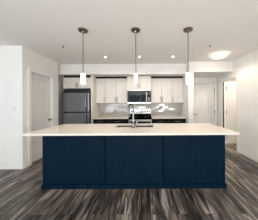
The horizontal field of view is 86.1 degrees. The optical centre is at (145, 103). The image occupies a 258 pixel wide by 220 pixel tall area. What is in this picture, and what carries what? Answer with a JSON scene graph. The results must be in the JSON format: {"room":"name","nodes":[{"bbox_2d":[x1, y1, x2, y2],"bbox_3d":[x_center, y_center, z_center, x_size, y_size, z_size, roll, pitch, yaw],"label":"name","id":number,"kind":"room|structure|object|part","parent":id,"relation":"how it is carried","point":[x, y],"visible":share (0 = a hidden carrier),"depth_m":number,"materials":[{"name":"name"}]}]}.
{"room":"kitchen","nodes":[
{"label":"kitchen","id":0,"kind":"room"},
{"bbox_2d":[0,46,27,164],"bbox_3d":[-5.350,0.086,2.920,5.540,2.575,0.120,0,0,0],"label":"wall","id":1,"kind":"structure","parent":0,"point":[13,59],"depth_m":2.86,"materials":[{"name":"paint"}]},
{"bbox_2d":[0,165,22,168],"bbox_3d":[-5.283,1.325,2.854,5.420,0.095,0.012,0,0,0],"label":"baseboard","id":2,"kind":"structure","parent":1,"relation":"attached to","point":[1,166],"depth_m":2.85,"materials":[{"name":"paint"}]},
{"bbox_2d":[11,106,15,111],"bbox_3d":[-2.764,0.110,2.854,0.090,0.120,0.012,0,0,0],"label":"light switch","id":3,"kind":"object","parent":1,"relation":"attached to","point":[13,108],"visible":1,"depth_m":2.85,"materials":[{"name":"white plastic"}]},
{"bbox_2d":[27,48,57,125],"bbox_3d":[-2.640,0.071,3.505,0.120,2.575,1.050,0,0,0],"label":"wall","id":4,"kind":"structure","parent":0,"point":[35,60],"depth_m":3.49,"materials":[{"name":"paint"}]},
{"bbox_2d":[31,73,51,161],"bbox_3d":[-2.601,0.317,3.420,0.105,2.060,0.664,0,0,0],"label":"door","id":5,"kind":"structure","parent":4,"relation":"in","point":[40,85],"depth_m":3.38,"materials":[{"name":"paint"}]},
{"bbox_3d":[-2.638,-0.146,3.420,0.015,0.888,0.438,0,0,0],"label":"panel","id":6,"kind":"part","parent":5,"relation":"part of","materials":[{"name":"paint"}]},
{"bbox_3d":[-2.633,0.789,3.420,0.015,0.698,0.438,0,0,0],"label":"panel","id":7,"kind":"part","parent":5,"relation":"part of","materials":[{"name":"paint"}]},
{"bbox_2d":[28,67,54,165],"bbox_3d":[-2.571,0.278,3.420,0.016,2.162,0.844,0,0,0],"label":"trim","id":8,"kind":"structure","parent":4,"relation":"attached to","point":[30,70],"depth_m":3.05,"materials":[{"name":"paint"}]},
{"bbox_2d":[58,75,68,124],"bbox_3d":[-2.800,0.072,4.465,0.120,2.575,0.870,0,0,0],"label":"wall","id":9,"kind":"structure","parent":0,"point":[61,89],"depth_m":4.39,"materials":[{"name":"paint"}]},
{"bbox_2d":[0,0,257,63],"bbox_3d":[-1.882,-1.270,0.900,12.550,0.100,8.300,0,0,0],"label":"ceiling","id":10,"kind":"structure","parent":0,"point":[40,26],"depth_m":2.24,"materials":[{"name":"paint"}]},
{"bbox_2d":[78,27,87,83],"bbox_3d":[-1.039,-0.777,2.265,0.156,0.895,0.156,0,0,0],"label":"pendant lamp","id":11,"kind":"object","parent":10,"relation":"hanging from","point":[80,29],"visible":1,"depth_m":2.25,"materials":[{"name":"white glass"}]},
{"bbox_3d":[-1.037,-0.416,2.265,0.072,0.172,0.072,0,0,0],"label":"lamp shade","id":12,"kind":"part","parent":11,"relation":"part of","materials":[{"name":"white glass"}]},
{"bbox_2d":[131,27,139,83],"bbox_3d":[-0.169,-0.782,2.265,0.156,0.895,0.156,0,0,0],"label":"pendant lamp","id":13,"kind":"object","parent":10,"relation":"hanging from","point":[135,30],"visible":1,"depth_m":2.24,"materials":[{"name":"white glass"}]},
{"bbox_3d":[-0.170,-0.862,2.265,0.013,0.645,0.013,0,0,0],"label":"rod","id":14,"kind":"part","parent":13,"relation":"part of","materials":[{"name":"silver metal"}]},
{"bbox_3d":[-0.167,-0.420,2.265,0.072,0.172,0.072,0,0,0],"label":"lamp shade","id":15,"kind":"part","parent":13,"relation":"part of","materials":[{"name":"white glass"}]},
{"bbox_2d":[183,27,192,83],"bbox_3d":[0.698,-0.786,2.265,0.156,0.895,0.156,0,0,0],"label":"pendant lamp","id":16,"kind":"object","parent":10,"relation":"hanging from","point":[187,29],"visible":1,"depth_m":2.25,"materials":[{"name":"white glass"}]},
{"bbox_3d":[0.698,-0.866,2.265,0.013,0.645,0.013,0,0,0],"label":"rod","id":17,"kind":"part","parent":16,"relation":"part of","materials":[{"name":"silver metal"}]},
{"bbox_3d":[0.700,-0.425,2.265,0.072,0.172,0.072,0,0,0],"label":"lamp shade","id":18,"kind":"part","parent":16,"relation":"part of","materials":[{"name":"white glass"}]},
{"bbox_2d":[212,52,226,58],"bbox_3d":[1.834,-1.201,3.440,0.340,0.077,0.340,0,0,0],"label":"flush ceiling light","id":19,"kind":"object","parent":10,"relation":"attached to","point":[218,55],"visible":1,"depth_m":3.35,"materials":[{"name":"white glass"}]},
{"bbox_2d":[0,144,257,219],"bbox_3d":[-1.868,1.405,0.900,12.550,0.100,8.300,0,0,0],"label":"floor","id":20,"kind":"structure","parent":0,"point":[22,197],"depth_m":1.92,"materials":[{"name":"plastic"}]},
{"bbox_2d":[62,90,90,123],"bbox_3d":[-2.138,0.456,4.476,0.810,1.800,0.789,0,0,0],"label":"refrigerator","id":21,"kind":"object","parent":20,"relation":"on","point":[76,104],"visible":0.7,"depth_m":4.15,"materials":[{"name":"grey metal"}]},
{"bbox_3d":[-2.136,0.760,4.185,0.810,0.992,0.070,0,0,0],"label":"door","id":22,"kind":"part","parent":21,"relation":"part of","materials":[{"name":"silver metal"}]},
{"bbox_3d":[-2.140,-0.050,4.185,0.810,0.588,0.070,0,0,0],"label":"door","id":23,"kind":"part","parent":21,"relation":"part of","materials":[{"name":"silver metal"}]},
{"bbox_2d":[91,75,99,123],"bbox_3d":[-1.690,0.229,4.584,0.062,2.250,0.608,0,0,0],"label":"end panel","id":24,"kind":"object","parent":20,"relation":"on","point":[95,112],"visible":0.36,"depth_m":4.34,"materials":[{"name":"beige wood"}]},
{"bbox_2d":[93,119,107,123],"bbox_3d":[-1.424,0.913,4.568,0.455,0.878,0.640,0,0,0],"label":"base cabinet","id":25,"kind":"object","parent":20,"relation":"on","point":[95,121],"visible":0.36,"depth_m":4.29,"materials":[{"name":"black wood"}]},
{"bbox_2d":[93,116,129,118],"bbox_3d":[-1.107,0.451,4.577,1.098,0.040,0.628,0,0,0],"label":"countertop","id":26,"kind":"structure","parent":25,"relation":"on","point":[98,117],"depth_m":4.37,"materials":[{"name":"white stone"}]},
{"bbox_2d":[108,119,127,123],"bbox_3d":[-0.875,0.911,4.568,0.634,0.878,0.640,0,0,0],"label":"base cabinet","id":27,"kind":"object","parent":20,"relation":"on","point":[110,121],"visible":0.27,"depth_m":4.29,"materials":[{"name":"black wood"}]},
{"bbox_2d":[41,135,226,188],"bbox_3d":[-0.193,0.898,2.536,2.944,0.895,0.728,0,0,0],"label":"kitchen island","id":28,"kind":"object","parent":20,"relation":"on","point":[121,161],"visible":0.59,"depth_m":2.19,"materials":[{"name":"blue wood"}]},
{"bbox_3d":[-1.154,0.877,2.195,0.997,0.808,0.018,0,0,0],"label":"panel","id":29,"kind":"part","parent":28,"relation":"part of","materials":[{"name":"blue wood"}]},
{"bbox_2d":[23,123,239,135],"bbox_3d":[-0.207,0.432,2.438,3.085,0.032,0.975,0,0,0],"label":"island countertop","id":30,"kind":"structure","parent":28,"relation":"on","point":[158,128],"depth_m":2.17,"materials":[{"name":"white stone"}]},
{"bbox_2d":[128,103,137,127],"bbox_3d":[-0.256,0.202,2.437,0.244,0.428,0.087,0,0,43],"label":"kitchen faucet","id":31,"kind":"object","parent":30,"relation":"on","point":[133,123],"visible":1,"depth_m":2.38,"materials":[{"name":"silver metal"}]},
{"bbox_3d":[-0.268,0.157,2.456,0.027,0.338,0.197,0,0,-34],"label":"spout","id":32,"kind":"part","parent":31,"relation":"part of","materials":[{"name":"silver metal"}]},
{"bbox_2d":[117,126,152,126],"bbox_3d":[-0.217,0.540,2.635,0.718,0.180,0.338,0,0,0],"label":"sink","id":33,"kind":"object","parent":30,"relation":"in","point":[117,126],"visible":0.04,"depth_m":2.80,"materials":[{"name":"metal"}]},
{"bbox_3d":[-0.186,0.872,2.195,0.913,0.808,0.018,0,0,0],"label":"panel","id":34,"kind":"part","parent":28,"relation":"part of","materials":[{"name":"blue wood"}]},
{"bbox_3d":[0.774,0.867,2.195,0.982,0.808,0.018,0,0,0],"label":"panel","id":35,"kind":"part","parent":28,"relation":"part of","materials":[{"name":"blue wood"}]},
{"bbox_2d":[128,108,151,123],"bbox_3d":[-0.186,0.744,4.546,0.733,1.165,0.665,0,0,0],"label":"range","id":36,"kind":"object","parent":20,"relation":"on","point":[142,115],"visible":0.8,"depth_m":4.65,"materials":[{"name":"silver metal"}]},
{"bbox_3d":[-0.185,0.806,4.284,0.725,0.640,0.031,0,0,0],"label":"oven door","id":37,"kind":"part","parent":36,"relation":"part of","materials":[{"name":"metal"}]},
{"bbox_2d":[129,116,151,117],"bbox_3d":[-0.187,0.434,4.540,0.733,0.022,0.540,0,0,0],"label":"cooktop","id":38,"kind":"object","parent":36,"relation":"in","point":[130,116],"depth_m":4.32,"materials":[{"name":"black glass"}]},
{"bbox_2d":[152,119,168,122],"bbox_3d":[0.452,0.904,4.568,0.527,0.878,0.640,0,0,0],"label":"base cabinet","id":39,"kind":"object","parent":20,"relation":"on","point":[153,120],"visible":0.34,"depth_m":4.29,"materials":[{"name":"black wood"}]},
{"bbox_2d":[151,116,185,118],"bbox_3d":[0.715,0.441,4.577,1.063,0.040,0.628,0,0,0],"label":"countertop","id":40,"kind":"structure","parent":39,"relation":"on","point":[153,117],"depth_m":4.27,"materials":[{"name":"white stone"}]},
{"bbox_2d":[169,119,185,122],"bbox_3d":[0.983,0.901,4.568,0.527,0.878,0.640,0,0,0],"label":"base cabinet","id":41,"kind":"object","parent":20,"relation":"on","point":[170,120],"visible":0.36,"depth_m":4.29,"materials":[{"name":"black wood"}]},
{"bbox_2d":[58,61,232,77],"bbox_3d":[-0.108,-1.073,4.450,5.275,0.313,0.900,0,0,0],"label":"wall","id":42,"kind":"structure","parent":0,"point":[97,70],"depth_m":4.20,"materials":[{"name":"paint"}]},
{"bbox_2d":[99,77,235,115],"bbox_3d":[0.750,0.054,4.955,7.300,2.575,0.129,0,0,0],"label":"wall","id":43,"kind":"structure","parent":0,"point":[106,109],"depth_m":4.89,"materials":[{"name":"tile"}]},
{"bbox_2d":[63,75,90,89],"bbox_3d":[-2.166,-0.698,4.580,0.874,0.414,0.616,0,0,0],"label":"upper cabinet","id":44,"kind":"object","parent":43,"relation":"attached to","point":[71,82],"visible":0.89,"depth_m":4.31,"materials":[{"name":"beige wood"}]},
{"bbox_3d":[-2.385,-0.659,4.319,0.433,0.338,0.019,0,0,0],"label":"door","id":45,"kind":"part","parent":44,"relation":"part of","materials":[{"name":"beige wood"}]},
{"bbox_3d":[-1.946,-0.662,4.319,0.433,0.338,0.019,0,0,0],"label":"door","id":46,"kind":"part","parent":44,"relation":"part of","materials":[{"name":"beige wood"}]},
{"bbox_2d":[96,77,105,102],"bbox_3d":[-1.504,-0.469,4.700,0.309,0.878,0.376,0,0,0],"label":"upper cabinet","id":47,"kind":"object","parent":43,"relation":"attached to","point":[100,81],"visible":0.95,"depth_m":4.55,"materials":[{"name":"beige wood"}]},
{"bbox_2d":[105,77,126,102],"bbox_3d":[-0.981,-0.472,4.700,0.730,0.878,0.376,0,0,0],"label":"upper cabinet","id":48,"kind":"object","parent":43,"relation":"attached to","point":[116,87],"visible":0.84,"depth_m":4.55,"materials":[{"name":"beige wood"}]},
{"bbox_3d":[-1.164,-0.438,4.559,0.361,0.813,0.019,0,0,0],"label":"door","id":49,"kind":"part","parent":48,"relation":"part of","materials":[{"name":"beige wood"}]},
{"bbox_3d":[-0.797,-0.440,4.559,0.361,0.813,0.019,0,0,0],"label":"door","id":50,"kind":"part","parent":48,"relation":"part of","materials":[{"name":"beige wood"}]},
{"bbox_2d":[127,76,150,88],"bbox_3d":[-0.225,-0.700,4.625,0.772,0.407,0.526,0,0,0],"label":"upper cabinet","id":51,"kind":"object","parent":43,"relation":"attached to","point":[144,82],"visible":0.96,"depth_m":4.40,"materials":[{"name":"beige wood"}]},
{"bbox_3d":[-0.419,-0.697,4.410,0.382,0.403,0.019,0,0,0],"label":"door","id":52,"kind":"part","parent":51,"relation":"part of","materials":[{"name":"beige wood"}]},
{"bbox_2d":[127,89,150,103],"bbox_3d":[-0.222,-0.255,4.641,0.764,0.479,0.495,0,0,0],"label":"microwave","id":53,"kind":"object","parent":51,"relation":"attached to","point":[134,96],"visible":0.93,"depth_m":4.44,"materials":[{"name":"silver metal"}]},
{"bbox_3d":[-0.221,-0.038,4.455,0.764,0.044,0.029,0,0,0],"label":"trim","id":54,"kind":"part","parent":53,"relation":"part of","materials":[{"name":"metal"}]},
{"bbox_3d":[0.095,-0.247,4.455,0.129,0.369,0.029,0,0,0],"label":"control panel","id":55,"kind":"part","parent":53,"relation":"part of","materials":[{"name":"black glass"}]},
{"bbox_3d":[-0.031,-0.699,4.410,0.382,0.403,0.019,0,0,0],"label":"door","id":56,"kind":"part","parent":51,"relation":"part of","materials":[{"name":"beige wood"}]},
{"bbox_2d":[151,76,171,102],"bbox_3d":[0.513,-0.480,4.700,0.690,0.878,0.376,0,0,0],"label":"upper cabinet","id":57,"kind":"object","parent":43,"relation":"attached to","point":[161,87],"visible":0.99,"depth_m":4.55,"materials":[{"name":"beige wood"}]},
{"bbox_3d":[0.340,-0.446,4.559,0.341,0.813,0.019,0,0,0],"label":"door","id":58,"kind":"part","parent":57,"relation":"part of","materials":[{"name":"beige wood"}]},
{"bbox_3d":[0.687,-0.448,4.559,0.341,0.813,0.019,0,0,0],"label":"door","id":59,"kind":"part","parent":57,"relation":"part of","materials":[{"name":"beige wood"}]},
{"bbox_2d":[172,76,182,102],"bbox_3d":[1.052,-0.483,4.700,0.378,0.878,0.376,0,0,0],"label":"upper cabinet","id":60,"kind":"object","parent":43,"relation":"attached to","point":[177,81],"visible":0.98,"depth_m":4.55,"materials":[{"name":"beige wood"}]},
{"bbox_2d":[194,83,214,124],"bbox_3d":[2.026,0.296,4.852,0.837,2.052,0.092,0,0,0],"label":"door","id":61,"kind":"structure","parent":43,"relation":"in","point":[204,112],"depth_m":4.87,"materials":[{"name":"paint"}]},
{"bbox_2d":[194,81,216,125],"bbox_3d":[2.021,0.264,4.878,0.980,2.140,0.045,0,0,0],"label":"trim","id":62,"kind":"structure","parent":43,"relation":"attached to","point":[214,82],"depth_m":4.86,"materials":[{"name":"paint"}]},
{"bbox_2d":[181,72,193,122],"bbox_3d":[1.324,0.198,4.460,0.155,2.280,0.880,0,0,0],"label":"wall","id":63,"kind":"structure","parent":0,"point":[187,107],"depth_m":4.02,"materials":[{"name":"paint"}]},
{"bbox_2d":[217,49,257,157],"bbox_3d":[2.595,0.044,0.900,0.120,2.575,8.000,0,0,0],"label":"wall","id":64,"kind":"structure","parent":0,"point":[246,66],"depth_m":3.42,"materials":[{"name":"paint"}]},
{"bbox_2d":[223,82,223,127],"bbox_3d":[2.559,0.302,4.529,0.036,2.060,0.014,0,0,0],"label":"trim","id":65,"kind":"structure","parent":64,"relation":"attached to","point":[223,82],"depth_m":4.52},
{"bbox_2d":[221,74,238,152],"bbox_3d":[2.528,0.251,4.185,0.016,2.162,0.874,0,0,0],"label":"trim","id":66,"kind":"structure","parent":64,"relation":"attached to","point":[235,75],"depth_m":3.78,"materials":[{"name":"paint"}]},
{"bbox_2d":[226,82,236,143],"bbox_3d":[3.006,0.285,4.522,0.717,2.052,0.101,0,0,0],"label":"door","id":67,"kind":"structure","parent":64,"relation":"in","point":[230,86],"depth_m":4.54,"materials":[{"name":"paint"}]},
{"bbox_2d":[238,149,257,162],"bbox_3d":[2.536,1.284,0.325,0.012,0.095,6.850,0,0,0],"label":"baseboard","id":68,"kind":"structure","parent":64,"relation":"attached to","point":[253,158],"depth_m":3.37,"materials":[{"name":"paint"}]}
]}

